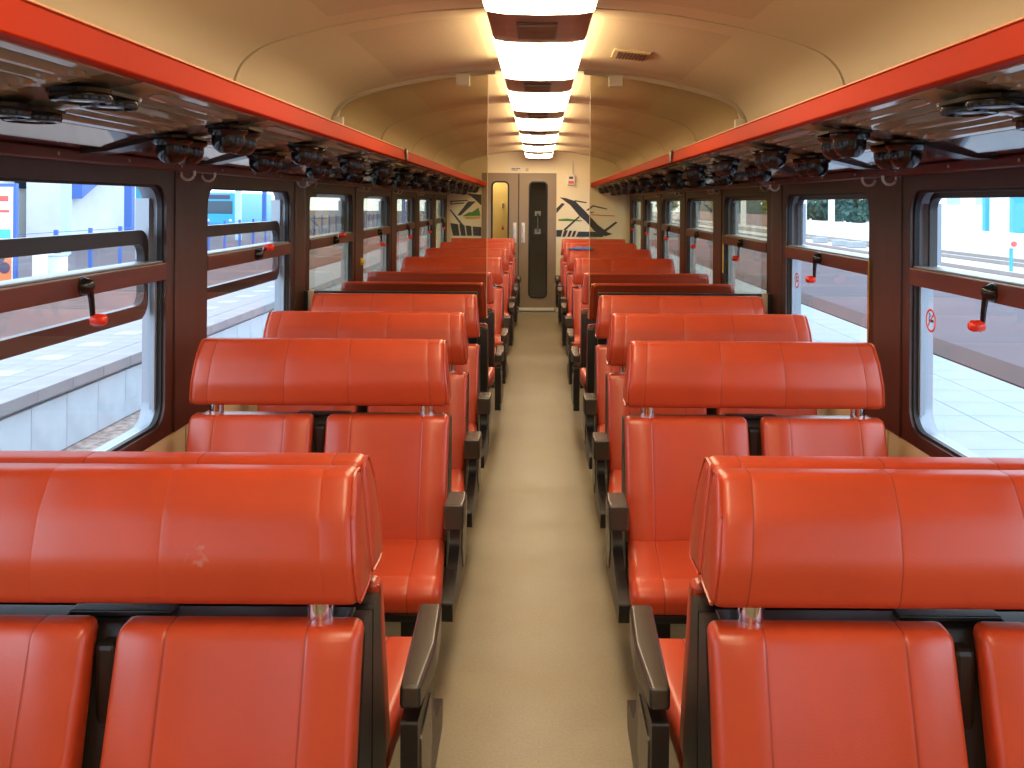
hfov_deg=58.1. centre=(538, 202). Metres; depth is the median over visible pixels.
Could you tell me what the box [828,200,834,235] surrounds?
column
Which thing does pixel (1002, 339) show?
road
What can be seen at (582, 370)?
seat cushion
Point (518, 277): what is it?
bench
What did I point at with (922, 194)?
window
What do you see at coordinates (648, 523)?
bench
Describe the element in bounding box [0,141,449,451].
wall
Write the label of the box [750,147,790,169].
reading lamp
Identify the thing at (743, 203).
column
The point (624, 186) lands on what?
reading lamp
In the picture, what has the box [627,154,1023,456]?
wall
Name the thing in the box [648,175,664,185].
reading lamp
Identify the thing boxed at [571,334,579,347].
seat cushion
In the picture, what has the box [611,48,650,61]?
ceiling vent
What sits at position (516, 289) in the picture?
bench
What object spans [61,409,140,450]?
ground
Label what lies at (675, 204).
bushy tree
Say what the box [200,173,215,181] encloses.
coat hook
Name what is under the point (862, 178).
coat hook
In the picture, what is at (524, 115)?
ceiling vent
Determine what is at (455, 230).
mural
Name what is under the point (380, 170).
reading lamp
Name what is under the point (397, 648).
seat cushion
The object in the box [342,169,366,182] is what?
reading lamp
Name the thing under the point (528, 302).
door
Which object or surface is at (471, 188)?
reading lamp
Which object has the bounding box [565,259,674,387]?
bench
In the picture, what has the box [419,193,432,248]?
window
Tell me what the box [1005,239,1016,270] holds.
signal
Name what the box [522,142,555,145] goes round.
ceiling vent
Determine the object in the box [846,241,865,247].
concrete block
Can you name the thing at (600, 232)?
mural
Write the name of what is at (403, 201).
steel post
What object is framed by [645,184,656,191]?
reading lamp
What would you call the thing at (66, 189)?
steel post
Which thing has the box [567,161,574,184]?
alarm box
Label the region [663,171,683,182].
reading lamp
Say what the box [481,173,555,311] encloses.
door frame
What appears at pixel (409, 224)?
window
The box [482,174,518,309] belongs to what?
door
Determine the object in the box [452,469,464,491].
seat cushion
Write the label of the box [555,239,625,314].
bench
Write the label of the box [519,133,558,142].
ceiling light
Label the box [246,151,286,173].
reading lamp
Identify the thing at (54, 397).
platform
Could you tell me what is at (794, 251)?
window
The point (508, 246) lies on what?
bench
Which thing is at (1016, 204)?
column
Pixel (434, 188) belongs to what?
reading lamp
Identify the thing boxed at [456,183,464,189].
reading lamp
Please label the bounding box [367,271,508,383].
bench
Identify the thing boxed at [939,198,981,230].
building
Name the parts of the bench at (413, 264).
backrest, armrest, panel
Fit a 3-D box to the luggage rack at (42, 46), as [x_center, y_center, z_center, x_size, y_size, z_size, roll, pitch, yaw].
[-1.066,-0.229,5.601,0.601,0.179,16.402,0,0,0]
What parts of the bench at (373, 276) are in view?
backrest, panel, armrest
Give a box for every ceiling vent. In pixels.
[486,11,593,42]
[505,78,573,92]
[513,110,564,118]
[518,129,558,134]
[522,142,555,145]
[524,151,552,153]
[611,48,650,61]
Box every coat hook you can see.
[179,171,195,180]
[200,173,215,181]
[297,181,307,187]
[769,184,779,191]
[861,177,876,186]
[881,175,898,185]
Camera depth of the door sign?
13.74 m
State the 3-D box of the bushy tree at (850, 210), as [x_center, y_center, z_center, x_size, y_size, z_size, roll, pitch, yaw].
[26.321,-0.480,76.004,5.092,5.630,5.446,0,0,-15]
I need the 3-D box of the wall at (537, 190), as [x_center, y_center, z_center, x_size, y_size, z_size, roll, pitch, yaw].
[-0.003,0.400,14.630,3.000,2.450,1.640,0,0,0]
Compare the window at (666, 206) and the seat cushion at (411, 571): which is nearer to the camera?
the seat cushion at (411, 571)
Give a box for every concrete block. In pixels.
[813,237,827,242]
[832,240,848,245]
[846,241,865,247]
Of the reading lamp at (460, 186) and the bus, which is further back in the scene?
the bus
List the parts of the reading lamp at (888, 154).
mount plate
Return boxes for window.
[0,156,173,451]
[201,174,293,412]
[307,183,354,289]
[362,188,390,280]
[396,191,415,270]
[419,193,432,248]
[436,194,445,247]
[630,195,640,248]
[644,194,657,254]
[661,193,680,272]
[685,190,713,283]
[722,186,769,293]
[782,178,874,416]
[901,167,1023,456]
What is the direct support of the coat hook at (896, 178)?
attached to the wall at (888, 230)
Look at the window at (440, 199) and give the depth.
13.23 m
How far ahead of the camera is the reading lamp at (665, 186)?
7.74 m
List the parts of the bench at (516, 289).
panel, armrest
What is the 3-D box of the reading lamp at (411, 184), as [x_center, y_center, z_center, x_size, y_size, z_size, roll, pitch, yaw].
[-1.054,-0.155,7.831,0.124,0.077,0.236,0,0,0]
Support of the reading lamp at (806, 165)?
attached to the luggage rack at (897, 102)
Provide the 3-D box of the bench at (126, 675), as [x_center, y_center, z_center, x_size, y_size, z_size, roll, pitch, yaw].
[-0.799,1.066,1.491,0.991,1.106,0.700,0,0,0]
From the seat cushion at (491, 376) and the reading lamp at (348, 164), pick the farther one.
the seat cushion at (491, 376)
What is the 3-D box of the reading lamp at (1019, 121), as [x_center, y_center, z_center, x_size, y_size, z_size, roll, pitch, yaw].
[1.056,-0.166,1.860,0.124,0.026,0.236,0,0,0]
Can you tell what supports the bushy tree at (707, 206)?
on the track bed
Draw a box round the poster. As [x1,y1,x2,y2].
[0,187,12,280]
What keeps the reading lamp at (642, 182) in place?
attached to the luggage rack at (897, 102)
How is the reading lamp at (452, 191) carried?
attached to the luggage rack at (42, 46)
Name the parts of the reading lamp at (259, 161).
mount plate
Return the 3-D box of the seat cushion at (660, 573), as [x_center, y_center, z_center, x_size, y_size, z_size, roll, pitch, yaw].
[0.540,1.233,3.078,0.506,0.111,0.494,0,0,0]
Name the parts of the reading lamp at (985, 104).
mount plate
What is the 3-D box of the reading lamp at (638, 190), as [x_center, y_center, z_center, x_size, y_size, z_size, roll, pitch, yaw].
[1.056,-0.140,9.537,0.124,0.077,0.236,0,0,0]
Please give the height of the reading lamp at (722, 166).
0.077 m
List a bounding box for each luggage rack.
[0,0,485,192]
[591,16,1023,192]
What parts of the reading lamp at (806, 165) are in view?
mount plate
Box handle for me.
[535,211,540,233]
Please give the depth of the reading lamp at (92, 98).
1.79 m
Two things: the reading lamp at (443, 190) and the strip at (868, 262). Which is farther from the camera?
the reading lamp at (443, 190)
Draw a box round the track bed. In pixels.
[652,212,1023,279]
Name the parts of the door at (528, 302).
handle, kick plate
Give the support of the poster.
attached to the billboard
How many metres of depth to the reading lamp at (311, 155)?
3.48 m
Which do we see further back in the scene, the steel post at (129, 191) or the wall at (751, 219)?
the wall at (751, 219)
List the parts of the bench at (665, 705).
panel, armrest, backrest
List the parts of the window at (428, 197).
drop sash, pane, guide rail, pane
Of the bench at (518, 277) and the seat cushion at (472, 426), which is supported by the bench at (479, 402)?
the seat cushion at (472, 426)
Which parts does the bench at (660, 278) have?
panel, armrest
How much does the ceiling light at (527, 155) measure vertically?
0.131 m
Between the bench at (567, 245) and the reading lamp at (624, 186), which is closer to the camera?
the reading lamp at (624, 186)
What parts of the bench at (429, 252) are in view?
backrest, armrest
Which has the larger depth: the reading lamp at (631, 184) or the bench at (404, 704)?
the reading lamp at (631, 184)
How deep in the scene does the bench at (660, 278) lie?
6.84 m
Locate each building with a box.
[0,181,25,237]
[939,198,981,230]
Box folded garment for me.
[568,246,592,249]
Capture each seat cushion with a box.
[371,539,444,613]
[386,636,411,767]
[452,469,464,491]
[469,423,476,430]
[488,367,494,391]
[495,333,503,346]
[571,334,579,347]
[580,368,585,391]
[597,424,604,431]
[608,470,621,492]
[627,541,700,614]
[659,638,684,767]
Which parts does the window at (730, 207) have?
pane trim, guide rail, knob, sill, drop sash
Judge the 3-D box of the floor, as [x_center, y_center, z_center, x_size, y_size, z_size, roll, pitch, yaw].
[-0.011,1.652,6.425,2.940,0.066,18.050,0,0,0]
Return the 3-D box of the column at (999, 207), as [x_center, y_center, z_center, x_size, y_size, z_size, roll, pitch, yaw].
[20.509,-1.217,41.000,0.600,7.000,0.600,0,0,0]
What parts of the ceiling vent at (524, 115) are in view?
speaker frame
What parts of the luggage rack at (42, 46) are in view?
tray panel, gloss panel, tray panel, gloss panel, gloss panel, tray panel, gloss panel, tray panel, gloss panel, tray panel, gloss panel, tray panel, tray panel, tray panel, tray panel, tray panel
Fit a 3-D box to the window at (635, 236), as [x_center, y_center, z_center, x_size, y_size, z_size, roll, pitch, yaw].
[1.386,0.388,12.985,0.162,0.990,1.426,0,0,0]
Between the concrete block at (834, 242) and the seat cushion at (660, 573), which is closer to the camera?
the seat cushion at (660, 573)
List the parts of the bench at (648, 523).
armrest, panel, support post, backrest, backrest, support post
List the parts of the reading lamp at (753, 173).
mount plate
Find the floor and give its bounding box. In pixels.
[385,310,685,767]
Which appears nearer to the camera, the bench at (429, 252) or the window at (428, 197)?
the bench at (429, 252)
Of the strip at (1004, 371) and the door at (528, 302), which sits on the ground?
the strip at (1004, 371)
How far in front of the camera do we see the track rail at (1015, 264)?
36.60 m
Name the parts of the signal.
post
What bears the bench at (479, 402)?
on the floor
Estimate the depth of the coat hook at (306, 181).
5.21 m
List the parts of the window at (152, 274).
drop sash, sill, knob, guide rail, pane trim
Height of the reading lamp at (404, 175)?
0.077 m
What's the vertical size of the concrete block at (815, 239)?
0.320 m
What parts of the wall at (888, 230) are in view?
wall rail, wall panel, wall panel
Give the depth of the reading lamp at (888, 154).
2.63 m
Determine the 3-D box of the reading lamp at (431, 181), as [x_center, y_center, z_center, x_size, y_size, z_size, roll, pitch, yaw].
[-0.894,-0.183,7.831,0.124,0.077,0.236,0,0,0]
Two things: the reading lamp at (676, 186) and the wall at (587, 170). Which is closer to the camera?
the reading lamp at (676, 186)
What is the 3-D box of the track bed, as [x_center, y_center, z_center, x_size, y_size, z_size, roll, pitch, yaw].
[35.731,2.795,122.500,48.500,0.810,255.000,0,0,0]
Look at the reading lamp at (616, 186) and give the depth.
10.29 m
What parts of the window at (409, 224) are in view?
drop sash, guide rail, pane trim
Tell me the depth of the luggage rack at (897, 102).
2.39 m
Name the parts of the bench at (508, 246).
backrest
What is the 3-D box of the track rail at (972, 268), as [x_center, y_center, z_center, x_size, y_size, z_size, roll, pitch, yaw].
[14.385,2.170,100.000,0.070,0.140,200.000,0,0,0]
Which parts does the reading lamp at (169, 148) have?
mount plate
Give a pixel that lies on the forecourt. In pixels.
(78, 260)
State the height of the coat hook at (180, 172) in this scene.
0.051 m
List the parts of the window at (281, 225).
drop sash, sill, knob, guide rail, pane trim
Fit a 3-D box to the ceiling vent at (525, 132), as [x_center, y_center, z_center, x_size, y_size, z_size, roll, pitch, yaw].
[0.005,-0.707,8.565,0.376,0.136,0.562,0,0,0]
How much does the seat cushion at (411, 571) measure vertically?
0.111 m
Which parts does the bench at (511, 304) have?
panel, armrest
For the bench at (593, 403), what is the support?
on the floor
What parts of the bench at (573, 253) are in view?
armrest, backrest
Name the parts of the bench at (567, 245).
backrest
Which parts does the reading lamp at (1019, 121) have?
mount plate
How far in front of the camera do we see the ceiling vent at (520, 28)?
3.41 m
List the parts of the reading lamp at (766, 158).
mount plate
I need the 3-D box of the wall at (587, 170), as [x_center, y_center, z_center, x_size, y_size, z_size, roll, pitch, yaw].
[-0.003,0.425,13.780,3.140,2.500,0.060,0,0,0]
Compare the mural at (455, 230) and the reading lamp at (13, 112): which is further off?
the mural at (455, 230)
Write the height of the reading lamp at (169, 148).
0.077 m
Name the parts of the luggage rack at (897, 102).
tray panel, tray panel, tray panel, tray panel, tray panel, gloss panel, tray panel, gloss panel, tray panel, gloss panel, tray panel, gloss panel, gloss panel, tray panel, gloss panel, tray panel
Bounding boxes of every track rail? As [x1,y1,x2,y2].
[652,216,1023,262]
[652,217,1023,267]
[652,220,1023,278]
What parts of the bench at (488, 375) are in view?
backrest, panel, armrest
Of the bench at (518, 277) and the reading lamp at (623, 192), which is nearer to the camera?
the reading lamp at (623, 192)
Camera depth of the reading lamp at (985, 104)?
1.80 m
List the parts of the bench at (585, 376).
armrest, panel, backrest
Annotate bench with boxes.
[0,451,442,767]
[0,463,371,767]
[186,337,466,636]
[257,311,481,595]
[310,293,490,490]
[341,281,503,424]
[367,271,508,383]
[401,257,510,387]
[424,248,514,326]
[428,257,514,363]
[440,242,518,300]
[441,242,520,306]
[448,248,518,322]
[451,238,520,314]
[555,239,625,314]
[555,243,633,307]
[557,243,636,296]
[557,249,647,343]
[560,249,651,324]
[561,258,663,363]
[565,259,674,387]
[567,273,708,384]
[571,283,733,428]
[583,295,765,491]
[592,313,816,593]
[606,340,887,637]
[627,456,1023,767]
[698,468,1023,767]
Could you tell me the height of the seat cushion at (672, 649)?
0.111 m
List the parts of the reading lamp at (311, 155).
mount plate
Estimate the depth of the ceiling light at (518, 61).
4.19 m
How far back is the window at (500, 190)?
14.55 m
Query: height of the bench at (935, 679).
1.106 m
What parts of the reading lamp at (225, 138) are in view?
mount plate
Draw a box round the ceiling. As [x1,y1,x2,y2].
[34,0,1023,170]
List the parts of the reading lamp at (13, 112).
mount plate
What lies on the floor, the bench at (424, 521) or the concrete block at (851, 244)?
the bench at (424, 521)
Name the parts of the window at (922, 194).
pane trim, guide rail, sill, drop sash, knob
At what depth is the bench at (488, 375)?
5.95 m
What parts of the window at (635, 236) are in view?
pane, pane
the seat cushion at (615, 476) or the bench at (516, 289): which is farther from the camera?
the bench at (516, 289)
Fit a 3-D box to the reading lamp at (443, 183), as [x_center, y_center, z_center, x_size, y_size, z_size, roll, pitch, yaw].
[-0.894,-0.183,8.684,0.124,0.077,0.236,0,0,0]
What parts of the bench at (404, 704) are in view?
backrest, armrest, panel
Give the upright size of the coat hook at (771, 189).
0.051 m
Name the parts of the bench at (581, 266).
panel, armrest, backrest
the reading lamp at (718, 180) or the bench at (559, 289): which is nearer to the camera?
the reading lamp at (718, 180)
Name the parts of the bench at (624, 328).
panel, armrest, support post, backrest, backrest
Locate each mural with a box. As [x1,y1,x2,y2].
[450,194,480,235]
[556,197,616,236]
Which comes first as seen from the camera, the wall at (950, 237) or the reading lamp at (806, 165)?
the reading lamp at (806, 165)
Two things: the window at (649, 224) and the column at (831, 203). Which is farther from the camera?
the column at (831, 203)
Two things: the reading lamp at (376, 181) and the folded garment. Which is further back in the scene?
the folded garment
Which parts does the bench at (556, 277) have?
panel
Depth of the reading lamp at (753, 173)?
4.33 m
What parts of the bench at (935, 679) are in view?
support post, backrest, backrest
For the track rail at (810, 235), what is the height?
0.140 m
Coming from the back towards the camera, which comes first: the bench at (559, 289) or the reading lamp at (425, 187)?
the bench at (559, 289)
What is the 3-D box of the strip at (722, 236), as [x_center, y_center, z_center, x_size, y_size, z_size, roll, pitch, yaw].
[1.358,0.380,6.794,0.006,0.270,0.016,0,0,0]
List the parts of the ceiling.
panel, panel, panel, panel, panel, panel, panel, panel, panel, panel, panel, panel, panel, panel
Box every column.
[741,201,745,225]
[803,200,806,231]
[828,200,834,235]
[982,198,989,230]
[989,198,1008,254]
[1009,197,1023,233]
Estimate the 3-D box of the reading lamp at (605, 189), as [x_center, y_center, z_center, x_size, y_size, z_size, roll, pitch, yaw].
[0.896,-0.170,12.096,0.124,0.077,0.236,0,0,0]
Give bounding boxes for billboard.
[0,183,18,280]
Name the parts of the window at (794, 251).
pane trim, guide rail, knob, sill, drop sash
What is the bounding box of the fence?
[18,212,377,267]
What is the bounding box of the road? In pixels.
[652,228,1023,367]
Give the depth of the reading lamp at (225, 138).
2.63 m
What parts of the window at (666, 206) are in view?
pane trim, guide rail, drop sash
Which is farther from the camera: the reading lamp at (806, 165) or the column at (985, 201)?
the column at (985, 201)
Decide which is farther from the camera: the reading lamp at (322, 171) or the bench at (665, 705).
the reading lamp at (322, 171)
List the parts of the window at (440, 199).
pane, pane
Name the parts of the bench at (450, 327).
backrest, backrest, support post, armrest, panel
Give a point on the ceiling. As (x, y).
(764, 57)
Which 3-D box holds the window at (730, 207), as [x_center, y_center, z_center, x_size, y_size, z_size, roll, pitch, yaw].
[1.386,0.388,6.165,0.162,0.990,1.426,0,0,0]
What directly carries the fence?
on the forecourt
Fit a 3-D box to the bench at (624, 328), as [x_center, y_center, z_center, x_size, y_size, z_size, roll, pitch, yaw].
[0.759,1.077,4.057,1.042,1.106,0.715,0,0,0]
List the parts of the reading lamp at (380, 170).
mount plate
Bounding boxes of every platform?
[0,226,424,450]
[652,247,1023,457]
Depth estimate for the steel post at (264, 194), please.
63.80 m
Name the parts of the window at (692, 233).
pane trim, guide rail, sill, drop sash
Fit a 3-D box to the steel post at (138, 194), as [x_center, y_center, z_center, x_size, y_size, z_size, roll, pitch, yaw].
[-19.991,-1.290,46.215,0.280,6.500,0.280,0,0,0]
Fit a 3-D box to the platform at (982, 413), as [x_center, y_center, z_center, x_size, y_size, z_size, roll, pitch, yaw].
[3.657,2.551,97.500,3.850,0.850,205.000,0,0,0]
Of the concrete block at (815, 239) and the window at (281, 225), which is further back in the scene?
the concrete block at (815, 239)
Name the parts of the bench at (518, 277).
panel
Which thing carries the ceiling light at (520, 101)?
attached to the ceiling
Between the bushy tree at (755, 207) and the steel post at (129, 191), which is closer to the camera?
the steel post at (129, 191)
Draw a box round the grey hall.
[26,182,135,236]
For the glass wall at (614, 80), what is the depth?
5.36 m
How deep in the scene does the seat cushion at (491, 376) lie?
6.39 m
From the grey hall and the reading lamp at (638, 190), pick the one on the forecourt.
the grey hall
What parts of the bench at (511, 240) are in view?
backrest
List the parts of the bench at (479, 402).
backrest, armrest, panel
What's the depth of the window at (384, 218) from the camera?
8.46 m
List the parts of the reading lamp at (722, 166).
mount plate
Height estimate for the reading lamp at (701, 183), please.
0.077 m
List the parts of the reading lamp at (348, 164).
mount plate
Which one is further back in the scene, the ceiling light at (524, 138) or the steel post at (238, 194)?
the steel post at (238, 194)
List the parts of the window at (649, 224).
pane, pane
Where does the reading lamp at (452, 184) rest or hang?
attached to the luggage rack at (42, 46)
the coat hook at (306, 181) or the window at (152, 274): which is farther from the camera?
the coat hook at (306, 181)
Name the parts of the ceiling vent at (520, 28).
speaker frame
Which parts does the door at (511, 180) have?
handle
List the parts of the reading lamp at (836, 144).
mount plate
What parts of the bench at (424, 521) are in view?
support post, backrest, backrest, support post, panel, armrest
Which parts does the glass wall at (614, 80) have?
post, panel, ceiling rail, ceiling rail, panel, post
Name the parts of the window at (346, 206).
drop sash, sill, guide rail, knob, pane trim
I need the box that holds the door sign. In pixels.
[509,167,521,171]
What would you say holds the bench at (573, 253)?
on the floor
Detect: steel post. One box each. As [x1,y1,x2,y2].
[61,184,71,254]
[124,186,134,245]
[136,187,141,197]
[235,191,241,239]
[262,192,266,220]
[402,200,404,222]
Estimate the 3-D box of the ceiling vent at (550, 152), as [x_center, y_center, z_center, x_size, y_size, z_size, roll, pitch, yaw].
[0.005,-0.707,11.965,0.376,0.136,0.562,0,0,0]
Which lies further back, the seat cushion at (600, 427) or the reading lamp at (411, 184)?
the reading lamp at (411, 184)
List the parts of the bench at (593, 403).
panel, armrest, backrest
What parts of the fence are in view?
post, post, post, post, post, post, post, post, post, post, post, post, post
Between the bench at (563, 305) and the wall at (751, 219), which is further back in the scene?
the wall at (751, 219)
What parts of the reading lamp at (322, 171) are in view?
mount plate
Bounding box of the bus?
[208,192,270,224]
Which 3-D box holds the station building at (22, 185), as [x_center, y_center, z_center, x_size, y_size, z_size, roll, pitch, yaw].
[-26.931,-2.788,46.000,6.500,9.400,38.400,0,0,0]
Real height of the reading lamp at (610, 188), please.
0.077 m
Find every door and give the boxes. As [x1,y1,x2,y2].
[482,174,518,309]
[518,174,555,310]
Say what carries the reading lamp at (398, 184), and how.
attached to the luggage rack at (42, 46)
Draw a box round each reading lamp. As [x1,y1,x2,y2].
[0,101,65,123]
[44,86,141,110]
[149,134,209,164]
[205,124,262,154]
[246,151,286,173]
[286,144,327,166]
[304,162,334,178]
[336,156,367,172]
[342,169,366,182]
[369,173,387,185]
[370,163,394,177]
[391,177,405,187]
[393,169,414,181]
[407,180,420,188]
[412,173,429,183]
[421,182,431,190]
[427,177,440,185]
[432,186,441,191]
[438,179,450,187]
[441,187,449,192]
[448,181,458,188]
[449,189,455,193]
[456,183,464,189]
[462,185,470,190]
[468,186,474,191]
[602,187,608,192]
[607,186,614,191]
[612,184,621,190]
[619,183,629,189]
[621,190,628,194]
[626,181,638,188]
[628,189,635,193]
[636,178,649,187]
[636,187,645,192]
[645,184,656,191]
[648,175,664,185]
[657,182,670,190]
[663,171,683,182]
[671,179,686,189]
[683,166,707,179]
[689,176,707,187]
[710,158,741,175]
[710,171,736,184]
[743,165,772,181]
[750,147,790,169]
[791,155,831,176]
[815,129,872,159]
[868,140,928,168]
[936,92,1023,116]
[1012,116,1023,130]
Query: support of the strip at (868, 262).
attached to the window at (794, 251)
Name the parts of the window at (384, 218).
drop sash, sill, guide rail, pane trim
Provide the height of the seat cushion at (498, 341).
0.111 m
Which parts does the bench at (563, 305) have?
armrest, panel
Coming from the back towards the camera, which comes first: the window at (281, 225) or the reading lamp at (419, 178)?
the reading lamp at (419, 178)
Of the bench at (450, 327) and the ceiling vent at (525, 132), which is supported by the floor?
the bench at (450, 327)
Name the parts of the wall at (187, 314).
wall panel, wall panel, wall rail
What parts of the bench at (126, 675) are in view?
backrest, backrest, support post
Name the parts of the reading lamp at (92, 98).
mount plate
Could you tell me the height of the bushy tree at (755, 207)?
6.099 m
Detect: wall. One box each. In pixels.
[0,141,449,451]
[304,70,771,467]
[447,151,629,311]
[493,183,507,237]
[530,183,545,295]
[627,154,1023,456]
[698,211,766,226]
[807,220,1023,253]
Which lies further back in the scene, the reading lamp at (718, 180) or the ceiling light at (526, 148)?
the ceiling light at (526, 148)
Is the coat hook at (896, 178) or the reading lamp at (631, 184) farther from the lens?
the reading lamp at (631, 184)
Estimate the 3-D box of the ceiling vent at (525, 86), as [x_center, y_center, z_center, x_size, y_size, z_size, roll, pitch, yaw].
[0.005,-0.707,5.165,0.376,0.136,0.562,0,0,0]
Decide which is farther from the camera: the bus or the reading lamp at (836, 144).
the bus
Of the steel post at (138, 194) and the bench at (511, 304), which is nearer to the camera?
the bench at (511, 304)
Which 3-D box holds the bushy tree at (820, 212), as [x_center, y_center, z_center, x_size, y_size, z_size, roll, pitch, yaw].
[26.278,-0.562,84.454,5.664,5.793,5.850,0,0,0]
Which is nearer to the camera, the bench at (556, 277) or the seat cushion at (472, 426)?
the seat cushion at (472, 426)
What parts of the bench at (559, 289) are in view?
armrest, panel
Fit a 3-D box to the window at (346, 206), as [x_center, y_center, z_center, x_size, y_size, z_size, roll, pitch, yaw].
[-1.392,0.368,6.165,0.162,0.990,1.426,0,0,0]
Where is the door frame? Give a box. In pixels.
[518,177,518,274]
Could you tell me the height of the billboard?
2.460 m
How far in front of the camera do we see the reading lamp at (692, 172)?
5.18 m
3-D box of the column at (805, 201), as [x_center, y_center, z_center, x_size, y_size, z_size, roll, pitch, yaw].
[21.009,-1.213,72.790,0.300,7.000,0.300,0,0,0]
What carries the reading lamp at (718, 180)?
attached to the luggage rack at (897, 102)
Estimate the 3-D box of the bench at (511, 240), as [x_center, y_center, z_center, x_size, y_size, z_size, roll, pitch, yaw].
[-0.774,1.067,13.127,1.042,1.106,0.715,0,0,0]
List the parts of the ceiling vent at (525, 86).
speaker frame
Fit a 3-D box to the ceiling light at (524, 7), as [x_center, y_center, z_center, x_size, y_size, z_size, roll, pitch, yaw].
[0.005,-0.713,2.615,0.400,0.131,1.130,0,0,0]
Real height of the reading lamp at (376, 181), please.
0.077 m
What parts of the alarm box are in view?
casing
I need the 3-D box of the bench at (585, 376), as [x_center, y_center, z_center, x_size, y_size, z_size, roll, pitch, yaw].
[0.747,1.077,6.299,1.065,1.106,0.700,0,0,0]
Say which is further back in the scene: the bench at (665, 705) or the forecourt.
the forecourt
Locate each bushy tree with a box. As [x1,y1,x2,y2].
[655,201,678,210]
[697,201,712,211]
[737,200,766,214]
[807,200,838,220]
[827,199,868,222]
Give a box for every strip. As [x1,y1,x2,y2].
[652,242,1023,388]
[722,236,723,272]
[867,260,869,342]
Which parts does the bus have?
destination panel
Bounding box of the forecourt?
[18,210,424,277]
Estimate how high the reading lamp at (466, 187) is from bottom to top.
0.077 m
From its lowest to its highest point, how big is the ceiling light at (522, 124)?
0.131 m
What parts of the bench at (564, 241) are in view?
backrest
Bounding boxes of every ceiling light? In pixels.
[483,0,597,14]
[493,38,585,80]
[507,89,570,111]
[515,116,563,130]
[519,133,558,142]
[522,144,555,151]
[525,153,552,157]
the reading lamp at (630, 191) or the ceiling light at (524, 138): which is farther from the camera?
the reading lamp at (630, 191)
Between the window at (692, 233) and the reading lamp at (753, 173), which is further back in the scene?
the window at (692, 233)

